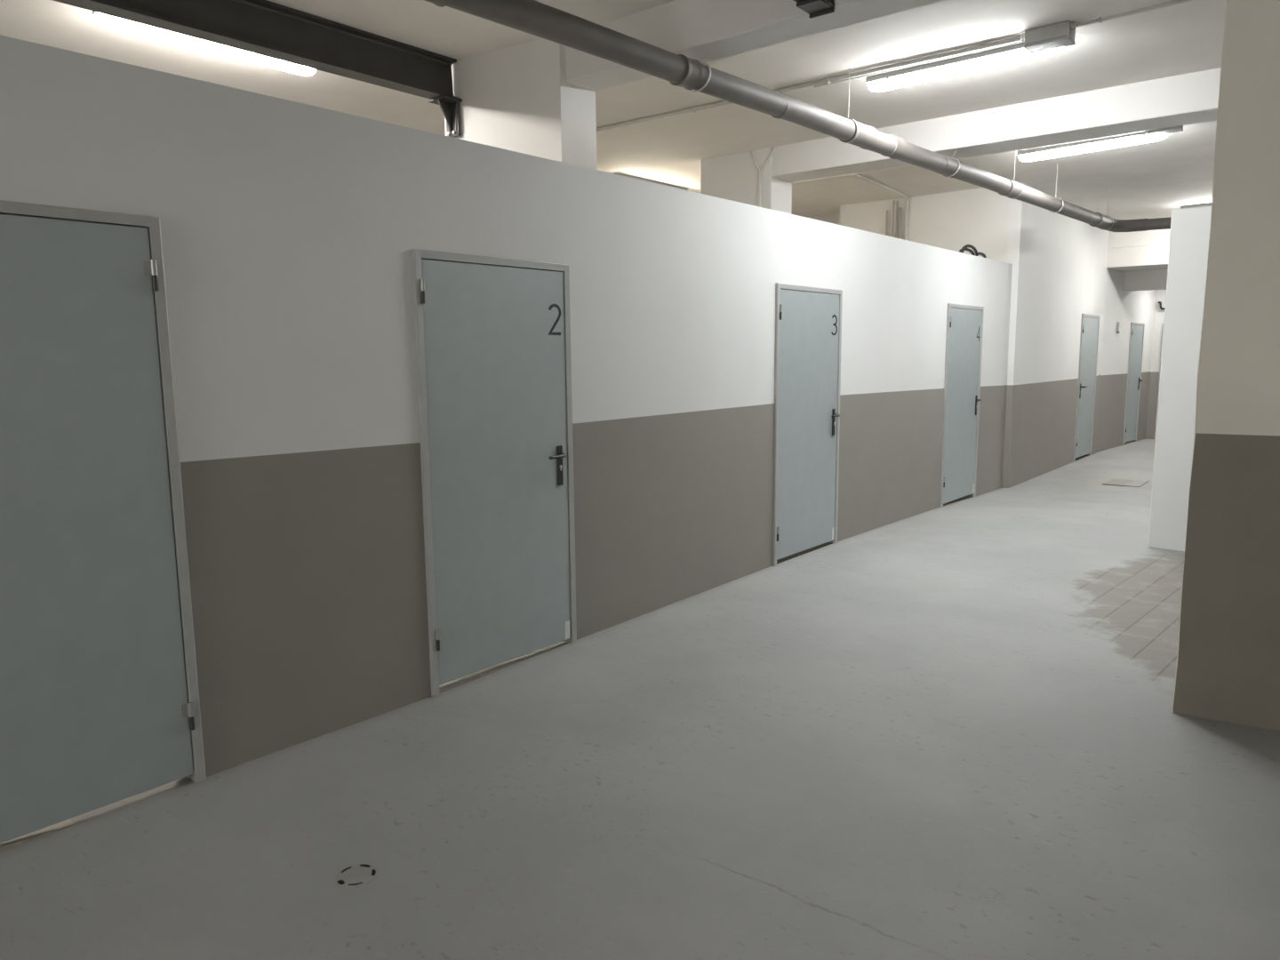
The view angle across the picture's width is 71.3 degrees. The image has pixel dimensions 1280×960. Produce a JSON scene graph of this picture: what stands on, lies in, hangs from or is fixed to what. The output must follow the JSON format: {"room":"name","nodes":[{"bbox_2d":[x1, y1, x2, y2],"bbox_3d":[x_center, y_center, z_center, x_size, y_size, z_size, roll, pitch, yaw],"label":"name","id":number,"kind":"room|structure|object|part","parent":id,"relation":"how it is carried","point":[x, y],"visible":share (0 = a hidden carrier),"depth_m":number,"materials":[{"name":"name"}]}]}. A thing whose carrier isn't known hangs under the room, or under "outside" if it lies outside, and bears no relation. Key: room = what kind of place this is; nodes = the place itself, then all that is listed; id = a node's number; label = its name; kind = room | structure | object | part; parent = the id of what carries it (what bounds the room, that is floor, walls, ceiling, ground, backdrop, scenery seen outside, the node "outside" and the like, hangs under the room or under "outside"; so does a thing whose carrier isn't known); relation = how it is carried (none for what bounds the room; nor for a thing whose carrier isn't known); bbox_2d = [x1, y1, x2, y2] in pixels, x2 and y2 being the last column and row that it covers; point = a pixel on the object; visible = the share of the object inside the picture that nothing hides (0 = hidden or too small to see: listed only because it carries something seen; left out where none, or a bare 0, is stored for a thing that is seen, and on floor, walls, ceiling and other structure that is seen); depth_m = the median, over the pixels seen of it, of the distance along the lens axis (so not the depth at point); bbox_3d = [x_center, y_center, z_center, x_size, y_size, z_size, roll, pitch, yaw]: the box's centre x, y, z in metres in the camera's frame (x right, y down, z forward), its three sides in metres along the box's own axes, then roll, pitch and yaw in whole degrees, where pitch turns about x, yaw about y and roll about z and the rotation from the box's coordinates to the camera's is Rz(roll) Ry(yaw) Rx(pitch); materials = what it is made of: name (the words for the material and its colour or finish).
{"room":"basement storage corridor","nodes":[
{"label":"basement storage corridor","id":0,"kind":"room"},
{"bbox_2d":[0,34,1012,776],"bbox_3d":[-1.544,-0.136,3.530,0.100,2.677,18.480,6,10,39],"label":"wall","id":1,"kind":"structure","parent":0,"point":[290,230],"depth_m":3.96,"materials":[{"name":"white paint"}]},
{"bbox_2d":[0,200,206,851],"bbox_3d":[-2.014,0.197,2.924,0.168,2.155,1.000,6,10,39],"label":"door","id":2,"kind":"structure","parent":1,"relation":"in","point":[100,702],"depth_m":3.04,"materials":[{"name":"metal"}]},
{"bbox_2d":[411,248,576,696],"bbox_3d":[-0.698,-0.030,4.516,0.168,2.135,0.995,6,10,39],"label":"door","id":3,"kind":"structure","parent":1,"relation":"in","point":[492,334],"depth_m":4.45,"materials":[{"name":"metal"}]},
{"bbox_3d":[-0.441,-0.126,4.733,0.058,0.034,0.142,6,10,39],"label":"lever","id":4,"kind":"part","parent":3,"relation":"part of","materials":[{"name":"black plastic"}]},
{"bbox_3d":[-0.430,-0.078,4.802,0.010,0.216,0.042,6,10,39],"label":"handle","id":5,"kind":"part","parent":3,"relation":"part of","materials":[{"name":"black plastic"}]},
{"bbox_2d":[772,282,842,566],"bbox_3d":[1.293,-0.398,6.921,0.168,2.155,1.005,6,10,39],"label":"door","id":6,"kind":"structure","parent":1,"relation":"in","point":[807,369],"depth_m":6.86,"materials":[{"name":"metal"}]},
{"bbox_3d":[1.565,-0.467,7.209,0.010,0.216,0.042,6,10,39],"label":"handle","id":7,"kind":"part","parent":6,"relation":"part of","materials":[{"name":"black plastic"}]},
{"bbox_2d":[939,303,983,507],"bbox_3d":[3.402,-0.768,9.472,0.168,2.135,1.015,6,10,39],"label":"door","id":8,"kind":"structure","parent":1,"relation":"in","point":[964,323],"depth_m":9.43,"materials":[{"name":"metal"}]},
{"bbox_3d":[3.677,-0.817,9.766,0.010,0.216,0.042,6,10,39],"label":"handle","id":9,"kind":"part","parent":8,"relation":"part of","materials":[{"name":"black plastic"}]},
{"bbox_2d":[959,244,986,257],"bbox_3d":[3.535,-2.431,9.476,0.052,0.109,0.729,6,10,39],"label":"cable coil","id":10,"kind":"object","parent":1,"relation":"on","point":[965,247],"visible":0.91,"depth_m":9.43,"materials":[{"name":"black rubber"}]},
{"bbox_2d":[0,0,1226,219],"bbox_3d":[1.582,-2.862,6.234,12.300,0.100,27.400,6,10,39],"label":"ceiling","id":11,"kind":"structure","parent":0,"point":[1152,180],"depth_m":6.23,"materials":[{"name":"paint"}]},
{"bbox_2d":[92,10,315,75],"bbox_3d":[-2.507,-2.578,5.270,0.140,0.112,1.270,6,10,39],"label":"lamp","id":12,"kind":"object","parent":11,"relation":"attached to","point":[112,21],"visible":0.53,"depth_m":5.18,"materials":[{"name":"white plastic"}]},
{"bbox_2d":[52,0,462,137],"bbox_3d":[-4.260,-1.944,2.182,0.180,0.467,9.588,6,10,39],"label":"steel beam","id":13,"kind":"structure","parent":11,"relation":"attached to","point":[264,28],"depth_m":5.00,"materials":[{"name":"black metal"}]},
{"bbox_3d":[-1.267,-2.464,5.801,0.180,0.014,0.137,6,10,39],"label":"bracket seat","id":14,"kind":"part","parent":13,"relation":"part of","materials":[{"name":"paint"}]},
{"bbox_2d":[613,172,687,190],"bbox_3d":[0.110,-3.260,9.941,0.140,0.112,1.270,6,10,39],"label":"lamp","id":15,"kind":"object","parent":11,"relation":"attached to","point":[615,172],"visible":0.02,"depth_m":9.85,"materials":[{"name":"white plastic"}]},
{"bbox_2d":[565,0,944,91],"bbox_3d":[2.370,-2.278,3.262,7.150,0.284,0.265,6,10,39],"label":"beam","id":16,"kind":"structure","parent":11,"relation":"attached to","point":[692,28],"depth_m":4.75,"materials":[{"name":"white paint"}]},
{"bbox_2d":[424,0,1171,231],"bbox_3d":[-0.098,-2.276,4.330,18.905,0.496,2.628,-7,10,-40],"label":"drain pipe","id":17,"kind":"object","parent":11,"relation":"hanging from","point":[532,17],"visible":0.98,"depth_m":5.08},
{"bbox_2d":[596,35,1022,131],"bbox_3d":[0.859,-2.836,6.589,3.741,0.036,0.048,6,10,38],"label":"conduit","id":18,"kind":"object","parent":11,"relation":"attached to","point":[980,46],"visible":0.86,"depth_m":6.13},
{"bbox_2d":[793,0,834,18],"bbox_3d":[-2.197,-1.833,0.582,0.130,0.282,9.724,6,10,39],"label":"steel beam","id":19,"kind":"structure","parent":11,"relation":"attached to","point":[815,8],"depth_m":4.26,"materials":[{"name":"black metal"}]},
{"bbox_2d":[853,174,909,240],"bbox_3d":[2.819,-2.749,10.366,0.071,1.301,1.914,5,10,33],"label":"conduit","id":20,"kind":"object","parent":11,"relation":"attached to","point":[860,176],"visible":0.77,"depth_m":10.63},
{"bbox_2d":[813,39,1023,87],"bbox_3d":[1.817,-2.751,5.917,1.480,0.022,0.024,6,10,39],"label":"conduit","id":21,"kind":"object","parent":11,"relation":"attached to","point":[1022,41],"visible":0.65,"depth_m":5.91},
{"bbox_2d":[865,41,1064,91],"bbox_3d":[2.088,-2.701,5.820,1.270,0.112,0.140,6,10,40],"label":"lamp","id":22,"kind":"object","parent":11,"relation":"attached to","point":[1013,53],"visible":0.7,"depth_m":5.80,"materials":[{"name":"white plastic"}]},
{"bbox_2d":[865,41,1024,83],"bbox_3d":[2.088,-2.731,5.816,1.270,0.051,0.128,6,10,40],"label":"fluorescent tube","id":23,"kind":"object","parent":22,"relation":"on","point":[1015,49],"depth_m":5.82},
{"bbox_2d":[792,130,1145,183],"bbox_3d":[2.896,-3.190,8.956,3.861,0.030,0.058,6,10,40],"label":"conduit","id":24,"kind":"object","parent":11,"relation":"attached to","point":[1142,131],"visible":0.26,"depth_m":8.67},
{"bbox_2d":[771,67,1220,182],"bbox_3d":[4.325,-2.692,6.070,7.720,0.284,0.385,6,10,39],"label":"beam","id":25,"kind":"structure","parent":11,"relation":"attached to","point":[1190,98],"depth_m":6.92,"materials":[{"name":"white paint"}]},
{"bbox_2d":[1021,20,1076,53],"bbox_3d":[2.445,-2.642,5.328,0.300,0.099,0.152,6,10,39],"label":"junction box","id":26,"kind":"object","parent":11,"relation":"attached to","point":[1060,35],"visible":1,"depth_m":5.28,"materials":[{"name":"grey plastic"}]},
{"bbox_3d":[2.445,-2.600,5.334,0.256,0.015,0.152,6,10,39],"label":"box lid","id":27,"kind":"part","parent":26,"relation":"part of","materials":[{"name":"grey plastic"}]},
{"bbox_2d":[1017,129,1168,161],"bbox_3d":[4.093,-3.045,8.127,0.140,0.112,1.270,-8,11,-43],"label":"lamp","id":28,"kind":"object","parent":11,"relation":"attached to","point":[1041,153],"visible":0.9,"depth_m":8.10,"materials":[{"name":"white plastic"}]},
{"bbox_2d":[1073,0,1193,28],"bbox_3d":[3.933,-2.511,4.058,3.671,0.028,0.036,6,11,40],"label":"conduit","id":29,"kind":"object","parent":11,"relation":"attached to","point":[1100,20],"visible":1,"depth_m":5.04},
{"bbox_2d":[1147,125,1183,135],"bbox_3d":[4.443,-2.982,7.546,0.246,0.083,0.126,6,10,39],"label":"junction box","id":30,"kind":"object","parent":11,"relation":"attached to","point":[1174,129],"visible":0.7,"depth_m":7.52,"materials":[{"name":"grey plastic"}]},
{"bbox_2d":[1180,202,1211,208],"bbox_3d":[7.758,-3.570,11.601,1.270,0.112,0.140,7,11,42],"label":"lamp","id":31,"kind":"object","parent":11,"relation":"attached to","point":[1209,204],"visible":0.1,"depth_m":11.85,"materials":[{"name":"white plastic"}]},
{"bbox_2d":[0,439,1279,959],"bbox_3d":[1.554,0.667,6.652,12.300,0.065,27.200,6,10,39],"label":"floor","id":32,"kind":"structure","parent":0,"point":[950,732],"depth_m":3.25,"materials":[{"name":"paint"}]},
{"bbox_2d":[335,864,377,887],"bbox_3d":[-0.884,1.232,2.783,0.128,0.004,0.128,6,10,39],"label":"floor drain","id":33,"kind":"object","parent":32,"relation":"on","point":[357,875],"visible":1,"depth_m":2.78,"materials":[{"name":"paint"}]},
{"bbox_2d":[444,38,596,169],"bbox_3d":[-0.774,-0.968,5.967,0.985,3.570,0.405,6,10,39],"label":"pillar","id":34,"kind":"structure","parent":32,"relation":"on","point":[519,98],"depth_m":5.55,"materials":[{"name":"white paint"}]},
{"bbox_2d":[700,146,791,214],"bbox_3d":[1.050,-1.407,8.962,0.815,3.570,0.390,6,10,39],"label":"pillar","id":35,"kind":"structure","parent":32,"relation":"on","point":[733,177],"depth_m":8.55,"materials":[{"name":"white paint"}]},
{"bbox_2d":[750,146,775,207],"bbox_3d":[1.156,-2.459,8.444,0.275,1.295,0.034,6,10,39],"label":"conduit","id":36,"kind":"object","parent":35,"relation":"attached to","point":[773,148],"visible":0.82,"depth_m":8.40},
{"bbox_2d":[885,210,887,235],"bbox_3d":[3.113,-1.728,11.453,0.043,3.350,0.026,0,8,6],"label":"tube","id":37,"kind":"object","parent":32,"relation":"on","point":[886,220],"visible":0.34,"depth_m":11.23,"materials":[{"name":"grey metal"}]},
{"bbox_2d":[890,200,895,236],"bbox_3d":[3.138,-1.776,11.399,0.122,3.461,0.021,3,9,22],"label":"tube","id":38,"kind":"object","parent":32,"relation":"on","point":[892,218],"visible":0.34,"depth_m":11.16,"materials":[{"name":"grey metal"}]},
{"bbox_2d":[894,200,898,237],"bbox_3d":[3.181,-1.771,11.396,0.129,3.451,0.022,4,9,28],"label":"tube","id":39,"kind":"object","parent":32,"relation":"on","point":[897,205],"visible":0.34,"depth_m":11.15,"materials":[{"name":"grey metal"}]},
{"bbox_2d":[897,207,902,239],"bbox_3d":[3.252,-1.723,11.342,0.038,3.370,0.055,6,10,39],"label":"tube","id":40,"kind":"object","parent":32,"relation":"on","point":[900,208],"visible":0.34,"depth_m":11.12,"materials":[{"name":"grey metal"}]},
{"bbox_2d":[1102,479,1149,487],"bbox_3d":[5.932,0.035,10.897,0.400,0.010,0.572,6,10,39],"label":"floor hatch","id":41,"kind":"object","parent":32,"relation":"on","point":[1114,482],"visible":1,"depth_m":10.86,"materials":[{"name":"paint"}]},
{"bbox_2d":[1171,0,1279,730],"bbox_3d":[2.912,-0.691,3.736,0.959,3.570,0.608,4,9,31],"label":"column","id":42,"kind":"structure","parent":32,"relation":"on","point":[1228,667],"depth_m":3.70,"materials":[{"name":"beige paint"}]},
{"bbox_2d":[808,213,839,224],"bbox_3d":[1.781,-2.029,13.510,3.600,3.580,0.160,6,10,39],"label":"wall","id":43,"kind":"structure","parent":0,"point":[835,219],"depth_m":12.45,"materials":[{"name":"white paint"}]},
{"bbox_2d":[840,187,1009,262],"bbox_3d":[3.509,-1.734,11.288,2.145,3.580,0.160,6,10,39],"label":"wall","id":44,"kind":"structure","parent":0,"point":[979,218],"depth_m":10.79,"materials":[{"name":"white paint"}]},
{"bbox_2d":[1001,183,1109,487],"bbox_3d":[5.710,-1.879,12.162,0.140,3.580,4.320,6,10,39],"label":"wall","id":45,"kind":"structure","parent":0,"point":[1059,261],"depth_m":11.46,"materials":[{"name":"white paint"}]},
{"bbox_2d":[1072,313,1100,462],"bbox_3d":[6.599,-1.345,13.224,0.168,2.170,1.000,6,10,39],"label":"door","id":46,"kind":"structure","parent":45,"relation":"in","point":[1090,324],"depth_m":13.18,"materials":[{"name":"metal"}]},
{"bbox_2d":[1096,267,1155,452],"bbox_3d":[8.083,-2.286,14.892,0.120,3.580,2.956,7,11,42],"label":"wall","id":47,"kind":"structure","parent":0,"point":[1123,307],"depth_m":14.56,"materials":[{"name":"white paint"}]},
{"bbox_2d":[1116,321,1119,333],"bbox_3d":[7.660,-2.439,14.305,0.020,0.175,0.090,7,11,43],"label":"wall plate","id":48,"kind":"object","parent":47,"relation":"attached to","point":[1117,324],"visible":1,"depth_m":14.28,"materials":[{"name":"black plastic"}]},
{"bbox_2d":[1122,322,1144,445],"bbox_3d":[8.430,-1.619,15.276,0.168,2.105,0.780,7,11,42],"label":"door","id":49,"kind":"structure","parent":47,"relation":"in","point":[1137,329],"depth_m":15.24,"materials":[{"name":"metal"}]},
{"bbox_2d":[1106,228,1170,270],"bbox_3d":[8.636,-3.465,12.752,3.670,0.660,0.650,6,10,39],"label":"header","id":50,"kind":"object","parent":47,"relation":"attached to","point":[1148,249],"depth_m":13.35,"materials":[{"name":"white paint"}]},
{"bbox_2d":[1120,267,1167,271],"bbox_3d":[9.710,-3.393,14.029,3.600,0.140,2.650,6,10,39],"label":"ceiling","id":51,"kind":"structure","parent":0,"point":[1157,268],"depth_m":14.03,"materials":[{"name":"white paint"}]},
{"bbox_2d":[1123,269,1167,291],"bbox_3d":[9.237,-3.124,13.481,3.600,0.350,0.450,6,10,39],"label":"lintel","id":52,"kind":"object","parent":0,"point":[1144,280],"depth_m":14.19,"materials":[{"name":"white paint"}]},
{"bbox_2d":[1145,289,1166,439],"bbox_3d":[11.554,-2.200,14.033,6.360,3.580,0.120,6,10,39],"label":"wall","id":53,"kind":"structure","parent":0,"point":[1160,294],"depth_m":15.93,"materials":[{"name":"white paint"}]},
{"bbox_2d":[1154,323,1163,439],"bbox_3d":[9.667,-1.685,15.639,1.015,2.110,0.110,6,10,39],"label":"door","id":54,"kind":"structure","parent":53,"relation":"in","point":[1163,324],"depth_m":15.91,"materials":[{"name":"grey metal"}]},
{"bbox_2d":[1148,206,1211,551],"bbox_3d":[5.398,-0.630,6.172,3.155,2.722,0.130,6,10,39],"label":"wall","id":55,"kind":"structure","parent":0,"point":[1189,235],"depth_m":7.02,"materials":[{"name":"white paint"}]}
]}

